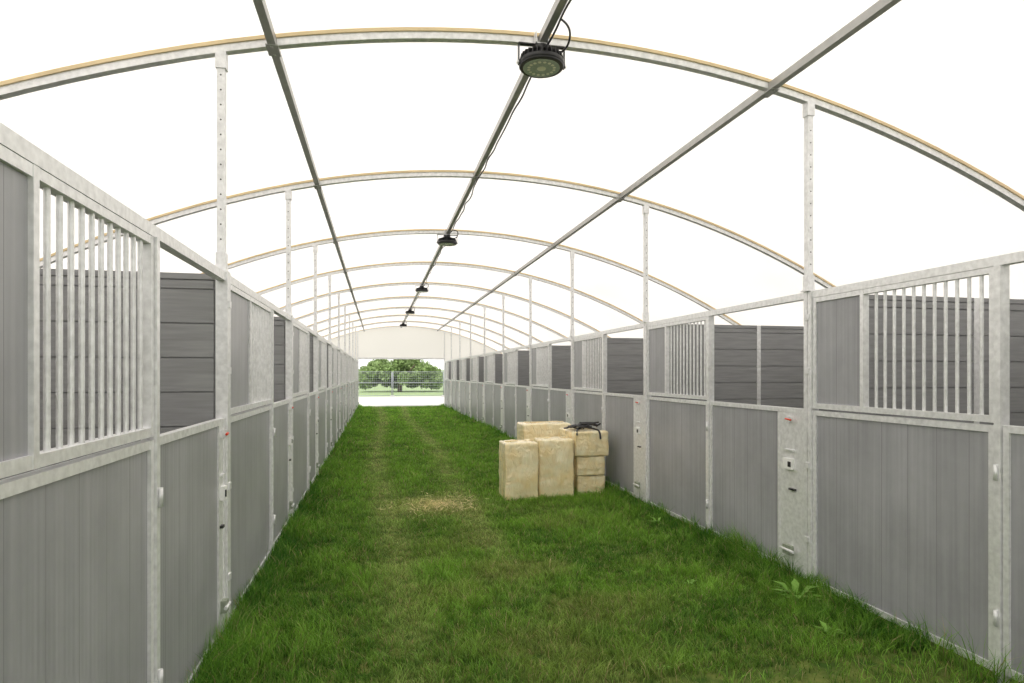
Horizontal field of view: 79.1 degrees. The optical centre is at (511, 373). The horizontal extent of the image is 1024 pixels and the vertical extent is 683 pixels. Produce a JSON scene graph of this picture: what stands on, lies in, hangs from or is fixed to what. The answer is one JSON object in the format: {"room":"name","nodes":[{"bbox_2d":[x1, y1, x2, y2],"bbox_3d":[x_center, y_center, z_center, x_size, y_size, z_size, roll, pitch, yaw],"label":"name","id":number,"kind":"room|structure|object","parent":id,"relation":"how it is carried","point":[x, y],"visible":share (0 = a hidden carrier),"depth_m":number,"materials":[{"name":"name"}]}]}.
{"room":"horse stable","nodes":[
{"label":"horse stable","id":0,"kind":"room"},
{"bbox_2d":[331,327,498,404],"bbox_3d":[-5.108,-0.343,29.553,10.460,3.885,0.050,0,0,-12],"label":"wall","id":1,"kind":"structure","parent":0,"point":[394,342],"depth_m":29.60,"materials":[{"name":"fabric"}]},
{"bbox_2d":[0,0,1023,353],"bbox_3d":[-1.754,-1.492,14.031,10.460,1.586,31.970,0,0,-12],"label":"ceiling","id":2,"kind":"structure","parent":0,"point":[947,74],"depth_m":5.34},
{"bbox_2d":[400,0,567,327],"bbox_3d":[-1.930,-2.218,13.993,0.072,0.074,31.710,0,0,-12],"label":"roof beam","id":3,"kind":"structure","parent":2,"relation":"attached to","point":[558,6],"depth_m":5.45,"materials":[{"name":"metal"}]},
{"bbox_2d":[404,0,571,322],"bbox_3d":[-1.837,-2.160,13.947,0.138,0.091,31.440,0,0,-12],"label":"power cable","id":4,"kind":"object","parent":3,"relation":"attached to","point":[569,1],"visible":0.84,"depth_m":4.98,"materials":[{"name":"black plastic"}]},
{"bbox_2d":[437,0,900,330],"bbox_3d":[-0.239,-2.081,14.359,0.072,0.074,31.710,0,0,-12],"label":"beam","id":5,"kind":"structure","parent":2,"relation":"attached to","point":[880,7],"depth_m":4.82,"materials":[{"name":"metal"}]},
{"bbox_2d":[181,403,1023,682],"bbox_3d":[-1.169,1.750,5.410,120.000,0.300,51.070,0,0,-12],"label":"grass","id":6,"kind":"structure","parent":0,"point":[819,678],"depth_m":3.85,"materials":[{"name":"plant"}]},
{"bbox_2d":[0,122,231,682],"bbox_3d":[-2.829,0.495,2.013,2.971,2.210,2.870,0,0,-12],"label":"stall","id":7,"kind":"object","parent":6,"relation":"on","point":[112,561],"visible":0.98,"depth_m":2.04,"materials":[{"name":"metal"}]},
{"bbox_2d":[0,268,294,633],"bbox_3d":[-3.435,0.495,4.818,2.971,2.210,2.870,0,0,-12],"label":"stall","id":8,"kind":"object","parent":6,"relation":"on","point":[217,336],"visible":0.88,"depth_m":3.73,"materials":[{"name":"metal"}]},
{"bbox_2d":[215,50,229,272],"bbox_3d":[-1.758,-1.280,3.753,0.080,1.341,0.080,0,0,-12],"label":"support post","id":9,"kind":"object","parent":8,"relation":"on","point":[221,57],"visible":0.95,"depth_m":3.73,"materials":[{"name":"metal"}]},
{"bbox_2d":[231,316,319,519],"bbox_3d":[-4.041,0.495,7.623,2.971,2.210,2.870,0,0,-12],"label":"stall","id":10,"kind":"object","parent":6,"relation":"on","point":[291,338],"visible":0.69,"depth_m":7.16,"materials":[{"name":"metal"}]},
{"bbox_2d":[285,189,292,315],"bbox_3d":[-2.364,-1.280,6.559,0.080,1.341,0.080,0,0,-12],"label":"support post","id":11,"kind":"object","parent":10,"relation":"on","point":[288,193],"visible":0.96,"depth_m":6.54,"materials":[{"name":"metal"}]},
{"bbox_2d":[293,333,332,473],"bbox_3d":[-4.647,0.495,10.429,2.971,2.210,2.870,0,0,-12],"label":"stall","id":12,"kind":"object","parent":6,"relation":"on","point":[317,345],"visible":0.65,"depth_m":10.06,"materials":[{"name":"metal"}]},
{"bbox_2d":[313,245,317,332],"bbox_3d":[-2.970,-1.280,9.364,0.080,1.341,0.080,0,0,-12],"label":"support post","id":13,"kind":"object","parent":12,"relation":"on","point":[315,247],"visible":0.94,"depth_m":9.34,"materials":[{"name":"metal"}]},
{"bbox_2d":[321,343,341,449],"bbox_3d":[-5.254,0.495,13.234,2.971,2.210,2.870,0,0,-12],"label":"stall","id":14,"kind":"object","parent":6,"relation":"on","point":[332,349],"visible":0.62,"depth_m":12.96,"materials":[{"name":"metal"}]},
{"bbox_2d":[328,275,331,342],"bbox_3d":[-3.576,-1.280,12.169,0.080,1.341,0.080,0,0,-12],"label":"support post","id":15,"kind":"object","parent":14,"relation":"on","point":[329,276],"visible":0.94,"depth_m":12.15,"materials":[{"name":"metal"}]},
{"bbox_2d":[332,348,346,435],"bbox_3d":[-5.860,0.495,16.039,2.971,2.210,2.870,0,0,-12],"label":"stall","id":16,"kind":"object","parent":6,"relation":"on","point":[340,354],"visible":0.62,"depth_m":15.80,"materials":[{"name":"metal"}]},
{"bbox_2d":[337,293,339,347],"bbox_3d":[-4.183,-1.280,14.974,0.080,1.341,0.080,0,0,-12],"label":"support post","id":17,"kind":"object","parent":16,"relation":"on","point":[338,294],"visible":0.96,"depth_m":14.95,"materials":[{"name":"metal"}]},
{"bbox_2d":[344,352,350,426],"bbox_3d":[-6.466,0.495,18.844,2.971,2.210,2.870,0,0,-12],"label":"stall","id":18,"kind":"object","parent":6,"relation":"on","point":[346,356],"visible":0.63,"depth_m":18.91,"materials":[{"name":"metal"}]},
{"bbox_2d":[344,306,345,351],"bbox_3d":[-4.789,-1.280,17.780,0.080,1.341,0.080,0,0,-12],"label":"support post","id":19,"kind":"object","parent":18,"relation":"on","point":[344,306],"visible":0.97,"depth_m":17.75,"materials":[{"name":"metal"}]},
{"bbox_2d":[349,355,353,418],"bbox_3d":[-7.073,0.495,21.649,2.971,2.210,2.870,0,0,-12],"label":"stall","id":20,"kind":"object","parent":6,"relation":"on","point":[351,358],"visible":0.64,"depth_m":21.76,"materials":[{"name":"metal"}]},
{"bbox_2d":[349,315,349,354],"bbox_3d":[-5.395,-1.280,20.585,0.080,1.341,0.080,0,0,-12],"label":"support post","id":21,"kind":"object","parent":20,"relation":"on","point":[349,315],"visible":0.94,"depth_m":20.56,"materials":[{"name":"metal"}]},
{"bbox_2d":[353,358,356,411],"bbox_3d":[-7.679,0.495,24.455,2.971,2.210,2.870,0,0,-12],"label":"stall","id":22,"kind":"object","parent":6,"relation":"on","point":[354,359],"visible":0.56,"depth_m":24.54,"materials":[{"name":"metal"}]},
{"bbox_2d":[352,322,353,356],"bbox_3d":[-6.002,-1.280,23.390,0.080,1.341,0.080,0,0,-12],"label":"support post","id":23,"kind":"object","parent":22,"relation":"on","point":[352,322],"visible":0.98,"depth_m":23.37,"materials":[{"name":"metal"}]},
{"bbox_2d":[356,359,358,407],"bbox_3d":[-8.285,0.495,27.260,2.971,2.210,2.870,0,0,-12],"label":"stall","id":24,"kind":"object","parent":6,"relation":"on","point":[357,381],"visible":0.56,"depth_m":27.75,"materials":[{"name":"metal"}]},
{"bbox_2d":[355,328,355,358],"bbox_3d":[-6.608,-1.280,26.195,0.080,1.341,0.080,0,0,-12],"label":"support post","id":25,"kind":"object","parent":24,"relation":"on","point":[355,328],"visible":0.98,"depth_m":26.17,"materials":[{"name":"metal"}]},
{"bbox_2d":[322,321,509,348],"bbox_3d":[-4.482,-0.339,26.655,10.380,3.877,0.080,0,0,-12],"label":"arch","id":26,"kind":"object","parent":6,"relation":"on","point":[386,321],"visible":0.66,"depth_m":26.73,"materials":[{"name":"metal"}]},
{"bbox_2d":[331,326,501,353],"bbox_3d":[-5.088,-0.339,29.460,10.380,3.877,0.080,0,0,-12],"label":"arch","id":27,"kind":"object","parent":6,"relation":"on","point":[385,326],"visible":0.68,"depth_m":29.59,"materials":[{"name":"metal"}]},
{"bbox_2d":[317,314,528,349],"bbox_3d":[-3.876,-0.339,23.849,10.380,3.877,0.080,0,0,-12],"label":"arch","id":28,"kind":"object","parent":6,"relation":"on","point":[514,341],"visible":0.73,"depth_m":23.93,"materials":[{"name":"metal"}]},
{"bbox_2d":[307,306,541,342],"bbox_3d":[-3.269,-0.339,21.044,10.380,3.877,0.080,0,0,-12],"label":"arch","id":29,"kind":"object","parent":6,"relation":"on","point":[387,308],"visible":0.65,"depth_m":21.11,"materials":[{"name":"metal"}]},
{"bbox_2d":[405,309,414,313],"bbox_3d":[-3.442,-2.140,20.945,0.300,0.236,0.300,0,0,33],"label":"lamp","id":30,"kind":"object","parent":29,"relation":"hanging from","point":[409,311],"visible":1,"depth_m":20.87,"materials":[{"name":"black plastic"}]},
{"bbox_2d":[370,491,492,517],"bbox_3d":[-1.008,1.571,7.390,1.358,0.065,1.695,0,0,34],"label":"straw","id":31,"kind":"object","parent":6,"relation":"on","point":[433,501],"visible":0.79,"depth_m":7.41,"materials":[{"name":"beige plant"}]},
{"bbox_2d":[295,296,570,341],"bbox_3d":[-2.663,-0.339,18.239,10.380,3.877,0.080,0,0,-12],"label":"arch","id":32,"kind":"object","parent":6,"relation":"on","point":[398,297],"visible":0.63,"depth_m":18.27,"materials":[{"name":"metal"}]},
{"bbox_2d":[40,170,835,287],"bbox_3d":[-0.238,-0.339,7.018,10.380,3.877,0.080,0,0,-12],"label":"arch","id":33,"kind":"object","parent":6,"relation":"on","point":[239,197],"visible":0.72,"depth_m":6.92,"materials":[{"name":"metal"}]},
{"bbox_2d":[280,282,610,337],"bbox_3d":[-2.057,-0.339,15.434,10.380,3.877,0.080,0,0,-12],"label":"arch","id":34,"kind":"object","parent":6,"relation":"on","point":[398,283],"visible":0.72,"depth_m":15.49,"materials":[{"name":"metal"}]},
{"bbox_2d":[415,284,428,292],"bbox_3d":[-2.230,-2.140,15.335,0.300,0.236,0.300,0,0,33],"label":"lamp","id":35,"kind":"object","parent":34,"relation":"hanging from","point":[422,289],"visible":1,"depth_m":15.27,"materials":[{"name":"black plastic"}]},
{"bbox_2d":[444,361,450,405],"bbox_3d":[-1.838,0.495,30.183,2.900,2.210,0.040,0,0,-12],"label":"end panel","id":36,"kind":"object","parent":6,"relation":"on","point":[444,361],"visible":0.1,"depth_m":29.86,"materials":[{"name":"metal"}]},
{"bbox_2d":[256,261,642,323],"bbox_3d":[-1.450,-0.339,12.629,10.380,3.877,0.080,0,0,-12],"label":"arch","id":37,"kind":"object","parent":6,"relation":"on","point":[296,281],"visible":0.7,"depth_m":12.66,"materials":[{"name":"metal"}]},
{"bbox_2d":[445,360,458,407],"bbox_3d":[-1.527,0.495,28.721,2.971,2.210,2.870,0,0,-12],"label":"stall","id":38,"kind":"object","parent":6,"relation":"on","point":[448,383],"visible":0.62,"depth_m":28.29,"materials":[{"name":"metal"}]},
{"bbox_2d":[451,328,451,359],"bbox_3d":[-2.644,-1.315,27.052,0.080,1.410,0.080,0,0,-12],"label":"support post","id":39,"kind":"object","parent":38,"relation":"on","point":[451,328],"visible":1,"depth_m":27.03,"materials":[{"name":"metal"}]},
{"bbox_2d":[451,358,469,411],"bbox_3d":[-0.921,0.495,25.915,2.971,2.210,2.870,0,0,-12],"label":"stall","id":40,"kind":"object","parent":6,"relation":"on","point":[455,383],"visible":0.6,"depth_m":25.40,"materials":[{"name":"metal"}]},
{"bbox_2d":[459,322,460,357],"bbox_3d":[-2.038,-1.315,24.247,0.080,1.410,0.080,0,0,-12],"label":"support post","id":41,"kind":"object","parent":40,"relation":"on","point":[459,322],"visible":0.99,"depth_m":24.22,"materials":[{"name":"metal"}]},
{"bbox_2d":[203,229,740,324],"bbox_3d":[-0.844,-0.339,9.823,10.380,3.877,0.080,0,0,-12],"label":"arch","id":42,"kind":"object","parent":6,"relation":"on","point":[406,231],"visible":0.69,"depth_m":9.88,"materials":[{"name":"metal"}]},
{"bbox_2d":[436,229,457,245],"bbox_3d":[-1.017,-2.140,9.725,0.300,0.236,0.300,0,0,33],"label":"lamp","id":43,"kind":"object","parent":42,"relation":"hanging from","point":[446,240],"visible":1,"depth_m":9.65,"materials":[{"name":"black plastic"}]},
{"bbox_2d":[460,356,483,418],"bbox_3d":[-0.315,0.495,23.110,2.971,2.210,2.870,0,0,-12],"label":"stall","id":44,"kind":"object","parent":6,"relation":"on","point":[465,386],"visible":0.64,"depth_m":22.53,"materials":[{"name":"metal"}]},
{"bbox_2d":[470,316,471,355],"bbox_3d":[-1.432,-1.315,21.441,0.080,1.410,0.080,0,0,-12],"label":"support post","id":45,"kind":"object","parent":44,"relation":"on","point":[470,316],"visible":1,"depth_m":21.42,"materials":[{"name":"metal"}]},
{"bbox_2d":[471,353,502,421],"bbox_3d":[0.292,0.495,20.305,2.971,2.210,2.870,0,0,-12],"label":"stall","id":46,"kind":"object","parent":6,"relation":"on","point":[477,388],"visible":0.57,"depth_m":19.65,"materials":[{"name":"metal"}]},
{"bbox_2d":[483,307,485,352],"bbox_3d":[-0.826,-1.315,18.636,0.080,1.410,0.080,0,0,-12],"label":"support post","id":47,"kind":"object","parent":46,"relation":"on","point":[484,308],"visible":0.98,"depth_m":18.61,"materials":[{"name":"metal"}]},
{"bbox_2d":[485,350,528,432],"bbox_3d":[0.898,0.495,17.500,2.971,2.210,2.870,0,0,-12],"label":"stall","id":48,"kind":"object","parent":6,"relation":"on","point":[494,392],"visible":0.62,"depth_m":16.83,"materials":[{"name":"metal"}]},
{"bbox_2d":[502,295,504,349],"bbox_3d":[-0.219,-1.315,15.831,0.080,1.410,0.080,0,0,-12],"label":"support post","id":49,"kind":"object","parent":48,"relation":"on","point":[503,296],"visible":0.99,"depth_m":15.81,"materials":[{"name":"metal"}]},
{"bbox_2d":[0,27,1023,210],"bbox_3d":[0.368,-0.339,4.213,10.380,3.877,0.080,0,0,-12],"label":"arch","id":50,"kind":"object","parent":6,"relation":"on","point":[34,82],"visible":0.95,"depth_m":4.05,"materials":[{"name":"metal"}]},
{"bbox_2d":[253,0,364,330],"bbox_3d":[-3.591,-2.015,13.634,0.072,0.074,31.710,0,0,-12],"label":"roof beam","id":51,"kind":"structure","parent":50,"relation":"attached to","point":[272,47],"depth_m":4.66,"materials":[{"name":"metal"}]},
{"bbox_2d":[516,30,565,77],"bbox_3d":[0.195,-2.140,4.114,0.300,0.236,0.300,0,0,33],"label":"lamp","id":52,"kind":"object","parent":50,"relation":"hanging from","point":[540,60],"visible":0.98,"depth_m":4.07,"materials":[{"name":"black plastic"}]},
{"bbox_2d":[498,439,538,500],"bbox_3d":[0.083,1.228,7.996,0.457,0.744,0.410,0,0,-15],"label":"bale","id":53,"kind":"object","parent":6,"relation":"on","point":[518,459],"visible":0.86,"depth_m":7.82},
{"bbox_2d":[504,345,570,437],"bbox_3d":[1.504,0.495,14.694,2.971,2.210,2.870,0,0,-12],"label":"stall","id":54,"kind":"object","parent":6,"relation":"on","point":[517,398],"visible":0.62,"depth_m":13.99,"materials":[{"name":"metal"}]},
{"bbox_2d":[528,278,531,344],"bbox_3d":[0.387,-1.315,13.026,0.080,1.410,0.080,0,0,-12],"label":"support post","id":55,"kind":"object","parent":54,"relation":"on","point":[530,279],"visible":0.99,"depth_m":13.01,"materials":[{"name":"metal"}]},
{"bbox_2d":[534,436,573,497],"bbox_3d":[0.545,1.217,8.179,0.489,0.766,0.414,0,0,-9],"label":"bale","id":56,"kind":"object","parent":6,"relation":"on","point":[555,454],"visible":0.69,"depth_m":7.99},
{"bbox_2d":[531,337,642,424],"bbox_3d":[2.111,0.495,11.889,2.971,2.210,2.870,0,0,-12],"label":"stall","id":57,"kind":"object","parent":6,"relation":"on","point":[624,355],"visible":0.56,"depth_m":10.46,"materials":[{"name":"metal"}]},
{"bbox_2d":[569,251,574,336],"bbox_3d":[0.993,-1.315,10.220,0.080,1.410,0.080,0,0,-12],"label":"support post","id":58,"kind":"object","parent":57,"relation":"on","point":[572,254],"visible":1,"depth_m":10.20,"materials":[{"name":"metal"}]},
{"bbox_2d":[574,475,604,493],"bbox_3d":[0.988,1.466,8.488,0.403,0.268,0.625,0,0,-13],"label":"bale","id":59,"kind":"object","parent":6,"relation":"on","point":[581,483],"visible":0.54,"depth_m":8.20},
{"bbox_2d":[573,456,604,475],"bbox_3d":[0.992,1.214,8.482,0.417,0.272,0.629,0,0,-11],"label":"bale","id":60,"kind":"object","parent":59,"relation":"on","point":[591,465],"visible":0.6,"depth_m":8.18},
{"bbox_2d":[559,428,608,456],"bbox_3d":[0.974,0.917,8.466,0.499,0.346,0.672,0,0,-14],"label":"bale","id":61,"kind":"object","parent":60,"relation":"on","point":[587,443],"visible":0.73,"depth_m":8.16},
{"bbox_2d":[564,421,600,438],"bbox_3d":[0.974,0.755,8.307,0.499,0.213,0.409,0,0,-12],"label":"halter","id":62,"kind":"object","parent":61,"relation":"on","point":[580,425],"visible":1,"depth_m":8.28,"materials":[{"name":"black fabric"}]},
{"bbox_2d":[648,517,660,523],"bbox_3d":[1.521,1.567,6.567,0.153,0.067,0.176,0,0,0],"label":"weed","id":63,"kind":"object","parent":6,"relation":"on","point":[654,520],"visible":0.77,"depth_m":6.60,"materials":[{"name":"green plant"}]},
{"bbox_2d":[573,322,803,502],"bbox_3d":[2.717,0.495,9.084,2.971,2.210,2.870,0,0,-12],"label":"stall","id":64,"kind":"object","parent":6,"relation":"on","point":[754,364],"visible":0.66,"depth_m":7.77,"materials":[{"name":"metal"}]},
{"bbox_2d":[641,205,648,322],"bbox_3d":[1.600,-1.315,7.415,0.080,1.410,0.080,0,0,-12],"label":"support post","id":65,"kind":"object","parent":64,"relation":"on","point":[645,208],"visible":0.98,"depth_m":7.40,"materials":[{"name":"metal"}]},
{"bbox_2d":[772,578,820,599],"bbox_3d":[2.006,1.547,4.369,0.329,0.106,0.288,0,0,-12],"label":"weed","id":66,"kind":"object","parent":6,"relation":"on","point":[794,582],"visible":0.61,"depth_m":4.38,"materials":[{"name":"green plant"}]},
{"bbox_2d":[814,620,845,635],"bbox_3d":[1.935,1.573,3.805,0.129,0.054,0.172,0,0,-12],"label":"weed","id":67,"kind":"object","parent":6,"relation":"on","point":[824,625],"visible":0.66,"depth_m":3.83,"materials":[{"name":"green plant"}]},
{"bbox_2d":[647,291,1023,582],"bbox_3d":[3.323,0.495,6.279,2.971,2.210,2.870,0,0,-12],"label":"stall","id":68,"kind":"object","parent":6,"relation":"on","point":[751,465],"visible":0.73,"depth_m":5.12,"materials":[{"name":"metal"}]},
{"bbox_2d":[800,101,814,291],"bbox_3d":[2.206,-1.315,4.610,0.080,1.410,0.080,0,0,-12],"label":"support post","id":69,"kind":"object","parent":68,"relation":"on","point":[808,108],"visible":0.98,"depth_m":4.59,"materials":[{"name":"metal"}]},
{"bbox_2d":[812,251,1023,682],"bbox_3d":[3.929,0.495,3.474,2.971,2.210,2.870,0,0,-12],"label":"stall","id":70,"kind":"object","parent":6,"relation":"on","point":[927,515],"visible":0.96,"depth_m":3.65,"materials":[{"name":"metal"}]},
{"bbox_3d":[0.463,1.441,8.940,0.747,0.317,0.430,0,0,-14],"label":"bale","id":71,"kind":"object","parent":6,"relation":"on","visible":0},
{"bbox_3d":[0.463,1.143,8.930,0.743,0.314,0.428,0,0,-11],"label":"bale","id":72,"kind":"object","parent":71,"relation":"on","visible":0},
{"bbox_2d":[517,421,570,440],"bbox_3d":[0.458,0.844,8.919,0.724,0.313,0.433,0,0,-14],"label":"bale","id":73,"kind":"object","parent":72,"relation":"on","point":[525,430],"visible":0.56,"depth_m":8.72},
{"label":"outside","id":74,"kind":"structure","parent":0,"visible":0},
{"bbox_2d":[359,384,442,396],"bbox_3d":[-22.657,1.750,104.830,180.000,0.300,125.500,0,0,-12],"label":"grass verge","id":75,"kind":"structure","parent":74,"point":[405,390],"depth_m":55.90,"materials":[{"name":"green plant"}]},
{"bbox_2d":[359,359,442,391],"bbox_3d":[-9.902,-0.126,55.310,7.864,3.476,4.572,0,0,-8],"label":"tree","id":76,"kind":"object","parent":75,"relation":"on","point":[410,368],"visible":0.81,"depth_m":53.95,"materials":[{"name":"green plant"}]},
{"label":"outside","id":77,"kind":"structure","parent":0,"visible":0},
{"bbox_2d":[359,396,443,406],"bbox_3d":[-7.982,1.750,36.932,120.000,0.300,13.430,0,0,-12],"label":"gravel yard","id":78,"kind":"structure","parent":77,"point":[397,400],"depth_m":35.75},
{"bbox_2d":[359,372,443,396],"bbox_3d":[-6.509,0.725,42.586,17.628,1.750,0.600,0,0,-12],"label":"mesh fence","id":79,"kind":"object","parent":78,"relation":"on","point":[372,378],"visible":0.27,"depth_m":42.30,"materials":[{"name":"metal"}]}
]}

